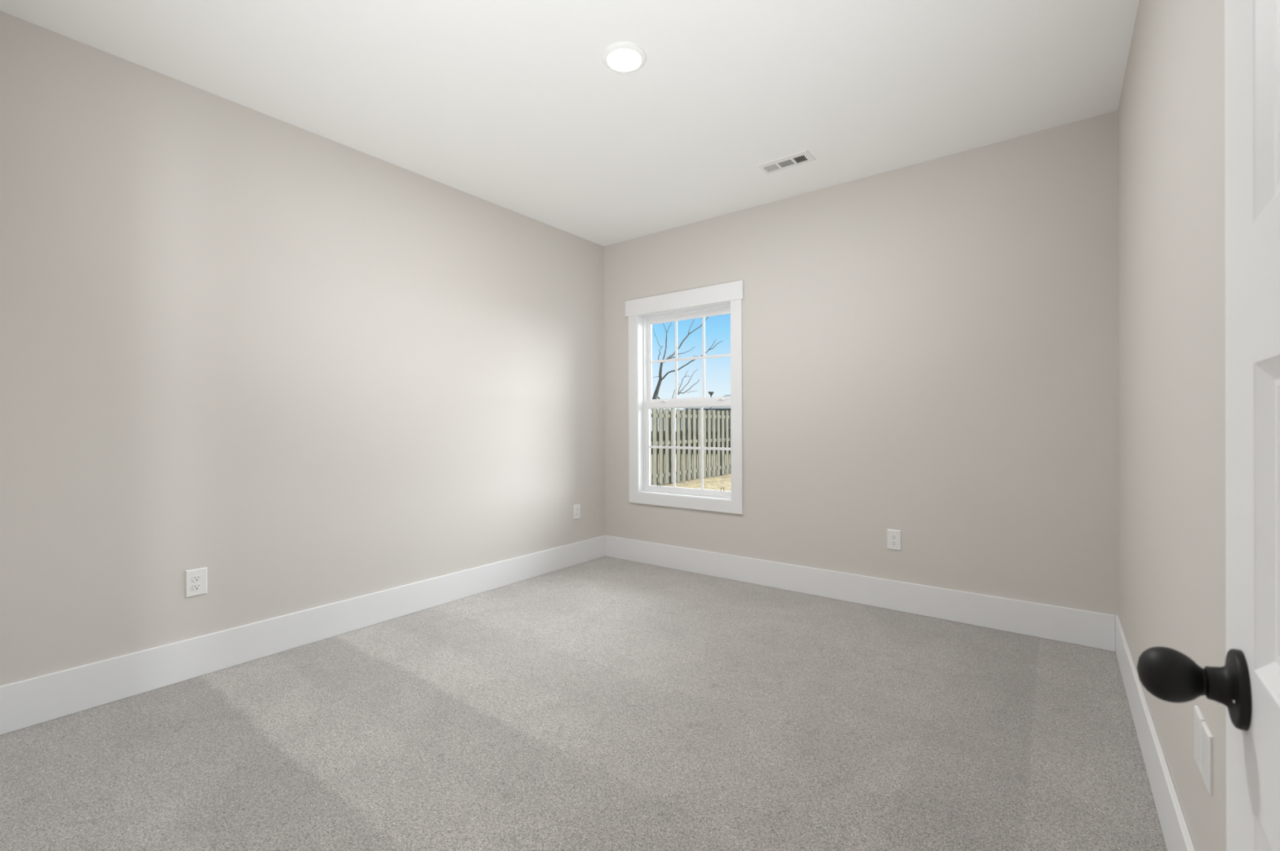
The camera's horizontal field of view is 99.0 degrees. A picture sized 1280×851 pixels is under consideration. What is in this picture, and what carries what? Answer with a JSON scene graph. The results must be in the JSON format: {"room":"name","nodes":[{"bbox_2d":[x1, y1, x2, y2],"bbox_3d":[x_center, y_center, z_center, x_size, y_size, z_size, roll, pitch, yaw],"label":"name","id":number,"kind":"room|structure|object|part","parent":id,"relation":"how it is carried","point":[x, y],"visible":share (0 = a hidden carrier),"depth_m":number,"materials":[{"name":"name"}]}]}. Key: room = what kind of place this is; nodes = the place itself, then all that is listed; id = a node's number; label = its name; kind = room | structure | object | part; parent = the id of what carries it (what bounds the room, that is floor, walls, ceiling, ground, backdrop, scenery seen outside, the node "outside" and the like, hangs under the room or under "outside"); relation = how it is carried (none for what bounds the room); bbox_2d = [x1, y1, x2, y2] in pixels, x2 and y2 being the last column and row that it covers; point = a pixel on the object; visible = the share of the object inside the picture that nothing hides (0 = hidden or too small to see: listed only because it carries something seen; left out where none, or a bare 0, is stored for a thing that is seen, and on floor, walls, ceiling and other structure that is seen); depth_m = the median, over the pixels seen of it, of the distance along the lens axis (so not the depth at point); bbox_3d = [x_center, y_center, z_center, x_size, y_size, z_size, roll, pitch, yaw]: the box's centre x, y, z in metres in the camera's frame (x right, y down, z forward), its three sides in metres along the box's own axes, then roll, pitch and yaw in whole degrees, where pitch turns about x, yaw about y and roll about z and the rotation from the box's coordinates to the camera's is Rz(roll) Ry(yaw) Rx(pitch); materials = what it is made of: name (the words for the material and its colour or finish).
{"room":"empty bedroom","nodes":[
{"label":"empty bedroom","id":0,"kind":"room"},
{"bbox_2d":[0,10,604,686],"bbox_3d":[-1.458,-0.184,3.442,0.120,2.793,3.947,0,0,37],"label":"wall","id":1,"kind":"structure","parent":0,"point":[301,368],"depth_m":2.69,"materials":[{"name":"grey paint"}]},
{"bbox_2d":[185,567,207,598],"bbox_3d":[-2.059,0.729,2.541,0.009,0.124,0.080,0,0,37],"label":"wall outlet","id":2,"kind":"object","parent":1,"relation":"attached to","point":[196,580],"visible":1,"depth_m":2.54,"materials":[{"name":"white plastic"}]},
{"bbox_2d":[191,583,201,590],"bbox_3d":[-2.057,0.749,2.539,0.003,0.028,0.034,0,0,37],"label":"receptacle","id":3,"kind":"object","parent":2,"relation":"attached to","point":[194,586],"depth_m":2.54,"materials":[{"name":"white plastic"}]},
{"bbox_2d":[191,575,201,582],"bbox_3d":[-2.057,0.710,2.539,0.003,0.028,0.034,0,0,37],"label":"receptacle","id":4,"kind":"object","parent":2,"relation":"attached to","point":[194,578],"depth_m":2.54,"materials":[{"name":"white plastic"}]},
{"bbox_2d":[0,535,605,735],"bbox_3d":[-1.413,1.071,3.385,0.015,0.184,3.672,0,0,37],"label":"baseboard","id":5,"kind":"structure","parent":1,"relation":"attached to","point":[31,702],"depth_m":2.68,"materials":[{"name":"white paint"}]},
{"bbox_2d":[573,503,580,519],"bbox_3d":[-0.525,0.719,4.560,0.009,0.124,0.080,0,0,37],"label":"wall outlet","id":6,"kind":"object","parent":1,"relation":"attached to","point":[576,508],"visible":1,"depth_m":4.55,"materials":[{"name":"white plastic"}]},
{"bbox_2d":[0,0,1139,246],"bbox_3d":[0.585,-1.644,0.861,6.503,0.120,5.572,0,0,37],"label":"ceiling","id":7,"kind":"structure","parent":0,"point":[514,105],"depth_m":2.50,"materials":[{"name":"white paint"}]},
{"bbox_2d":[601,41,646,72],"bbox_3d":[-0.068,-1.577,2.352,0.194,0.014,0.194,0,0,37],"label":"recessed light","id":8,"kind":"object","parent":7,"relation":"in","point":[620,56],"visible":1,"depth_m":2.33,"materials":[{"name":"white paint"}]},
{"bbox_2d":[756,149,815,174],"bbox_3d":[0.881,-1.585,3.300,0.310,0.009,0.149,0,0,37],"label":"ceiling vent","id":9,"kind":"object","parent":7,"relation":"in","point":[803,157],"visible":1,"depth_m":3.29,"materials":[{"name":"white metal"}]},
{"bbox_2d":[0,556,1167,850],"bbox_3d":[0.591,1.184,0.858,6.503,0.050,5.312,0,0,37],"label":"floor","id":10,"kind":"structure","parent":0,"point":[605,704],"depth_m":2.00,"materials":[{"name":"carpet"}]},
{"bbox_2d":[604,111,1119,616],"bbox_3d":[1.103,-0.195,3.873,3.436,2.793,0.160,0,0,37],"label":"wall","id":11,"kind":"structure","parent":0,"point":[931,347],"depth_m":3.31,"materials":[{"name":"grey paint"}]},
{"bbox_2d":[625,280,743,514],"bbox_3d":[0.368,-0.205,4.409,1.103,1.720,0.176,0,0,37],"label":"window","id":12,"kind":"structure","parent":11,"relation":"in","point":[727,298],"depth_m":4.42,"materials":[{"name":"white paint"}]},
{"bbox_3d":[-0.055,-0.182,4.641,0.091,1.492,0.020,0,0,37],"label":"casing","id":13,"kind":"part","parent":12,"relation":"part of","materials":[{"name":"white paint"}]},
{"bbox_3d":[0.320,-0.997,4.348,1.103,0.136,0.026,0,0,37],"label":"head casing","id":14,"kind":"part","parent":12,"relation":"part of","materials":[{"name":"white paint"}]},
{"bbox_3d":[0.334,0.609,4.349,1.061,0.092,0.020,0,0,37],"label":"casing","id":15,"kind":"part","parent":12,"relation":"part of","materials":[{"name":"white paint"}]},
{"bbox_3d":[0.403,-0.184,4.439,0.870,1.480,0.086,0,0,37],"label":"frame","id":16,"kind":"part","parent":12,"relation":"part of","materials":[{"name":"white plastic"}]},
{"bbox_3d":[0.718,-0.184,4.053,0.088,1.492,0.020,0,0,37],"label":"casing","id":17,"kind":"part","parent":12,"relation":"part of","materials":[{"name":"white paint"}]},
{"bbox_2d":[605,535,1115,652],"bbox_3d":[1.055,1.060,3.806,3.406,0.184,0.015,0,0,37],"label":"baseboard","id":18,"kind":"structure","parent":11,"relation":"attached to","point":[1091,629],"depth_m":3.40,"materials":[{"name":"white paint"}]},
{"bbox_2d":[887,528,901,551],"bbox_3d":[1.583,0.713,3.407,0.080,0.124,0.009,0,0,37],"label":"wall outlet","id":19,"kind":"object","parent":11,"relation":"attached to","point":[894,537],"visible":1,"depth_m":3.40,"materials":[{"name":"white plastic"}]},
{"bbox_2d":[890,541,897,545],"bbox_3d":[1.581,0.732,3.405,0.034,0.028,0.003,0,0,37],"label":"receptacle","id":20,"kind":"object","parent":19,"relation":"attached to","point":[892,543],"depth_m":3.40,"materials":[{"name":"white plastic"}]},
{"bbox_2d":[890,534,897,539],"bbox_3d":[1.581,0.693,3.405,0.034,0.028,0.003,0,0,37],"label":"receptacle","id":21,"kind":"object","parent":19,"relation":"attached to","point":[892,536],"depth_m":3.40,"materials":[{"name":"white plastic"}]},
{"bbox_2d":[1117,0,1226,850],"bbox_3d":[1.408,-0.192,1.336,0.120,2.793,3.832,0,0,37],"label":"wall","id":22,"kind":"structure","parent":0,"point":[1171,209],"depth_m":1.44,"materials":[{"name":"grey paint"}]},
{"bbox_2d":[1115,615,1195,850],"bbox_3d":[1.311,1.063,1.315,0.015,0.184,3.672,0,0,37],"label":"baseboard","id":23,"kind":"structure","parent":22,"relation":"attached to","point":[1176,835],"depth_m":1.69,"materials":[{"name":"white paint"}]},
{"bbox_2d":[1193,705,1204,773],"bbox_3d":[1.232,0.692,1.205,0.006,0.120,0.074,0,0,37],"label":"wall plate","id":24,"kind":"object","parent":22,"relation":"attached to","point":[1198,718],"visible":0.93,"depth_m":1.20,"materials":[{"name":"white plastic"}]},
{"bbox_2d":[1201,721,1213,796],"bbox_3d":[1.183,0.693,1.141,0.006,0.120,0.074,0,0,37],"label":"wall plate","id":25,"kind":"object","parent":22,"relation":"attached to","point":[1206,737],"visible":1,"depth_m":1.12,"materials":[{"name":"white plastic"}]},
{"bbox_3d":[-0.029,-0.183,-0.051,6.383,2.793,0.115,0,0,37],"label":"wall","id":26,"kind":"structure","parent":0,"visible":0},
{"bbox_2d":[1136,0,1279,850],"bbox_3d":[0.333,0.127,0.262,0.106,2.032,0.782,0,0,39],"label":"door","id":27,"kind":"structure","parent":26,"relation":"in","point":[1248,683],"depth_m":0.46,"materials":[{"name":"white paint"}]},
{"bbox_3d":[0.504,0.237,0.519,0.047,0.049,0.049,0,0,39],"label":"knob","id":28,"kind":"part","parent":27,"relation":"part of","materials":[{"name":"black metal"}]},
{"label":"outside","id":29,"kind":"structure","parent":0,"visible":0},
{"bbox_2d":[651,430,731,491],"bbox_3d":[17.587,1.251,64.452,100.000,0.024,116.100,0,0,37],"label":"ground","id":30,"kind":"structure","parent":29,"point":[716,482],"depth_m":13.65,"materials":[{"name":"soil"}]},
{"bbox_2d":[671,368,699,408],"bbox_3d":[2.324,-0.550,24.169,1.596,4.079,1.595,0,0,37],"label":"bare sapling","id":31,"kind":"object","parent":30,"relation":"on","point":[678,393],"visible":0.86,"depth_m":24.14,"materials":[{"name":"grey plant"}]},
{"bbox_2d":[650,316,722,409],"bbox_3d":[1.614,-1.432,20.040,3.457,5.928,2.649,0,0,20],"label":"bare tree","id":32,"kind":"object","parent":30,"relation":"on","point":[660,379],"visible":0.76,"depth_m":19.47,"materials":[{"name":"grey plant"}]},
{"bbox_2d":[651,428,729,453],"bbox_3d":[3.010,0.878,27.003,6.008,1.460,1.175,0,0,-1],"label":"hedge","id":33,"kind":"object","parent":30,"relation":"on","point":[686,428],"visible":0.07,"depth_m":26.63,"materials":[{"name":"green plant"}]},
{"bbox_2d":[650,408,731,485],"bbox_3d":[2.095,0.635,15.192,0.152,2.142,10.460,0,0,37],"label":"wooden fence","id":34,"kind":"object","parent":30,"relation":"on","point":[665,475],"visible":0.34,"depth_m":13.94,"materials":[{"name":"grey wood"}]},
{"bbox_3d":[0.794,0.690,13.532,0.089,2.050,0.090,0,0,37],"label":"post","id":35,"kind":"part","parent":34,"relation":"part of","materials":[{"name":"grey wood"}]},
{"bbox_3d":[2.127,-0.244,15.163,0.030,0.088,10.460,0,0,37],"label":"rail","id":36,"kind":"part","parent":34,"relation":"part of","materials":[{"name":"grey wood"}]},
{"bbox_3d":[2.130,0.406,15.164,0.030,0.088,10.460,0,0,37],"label":"rail","id":37,"kind":"part","parent":34,"relation":"part of","materials":[{"name":"grey wood"}]},
{"bbox_3d":[2.133,1.176,15.165,0.030,0.088,10.460,0,0,37],"label":"rail","id":38,"kind":"part","parent":34,"relation":"part of","materials":[{"name":"grey wood"}]},
{"bbox_3d":[2.331,0.679,15.554,0.089,2.050,0.090,0,0,37],"label":"post","id":39,"kind":"part","parent":34,"relation":"part of","materials":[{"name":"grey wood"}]},
{"bbox_2d":[684,406,730,431],"bbox_3d":[8.646,-0.986,66.998,6.526,4.538,10.000,0,0,0],"label":"house","id":40,"kind":"structure","parent":30,"relation":"on","point":[728,408],"depth_m":62.40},
{"bbox_2d":[708,391,714,430],"bbox_3d":[7.291,-1.085,56.001,0.583,4.788,0.580,0,0,37],"label":"lamp post","id":41,"kind":"object","parent":30,"relation":"on","point":[711,393],"visible":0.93,"depth_m":55.92,"materials":[{"name":"grey metal"}]}
]}

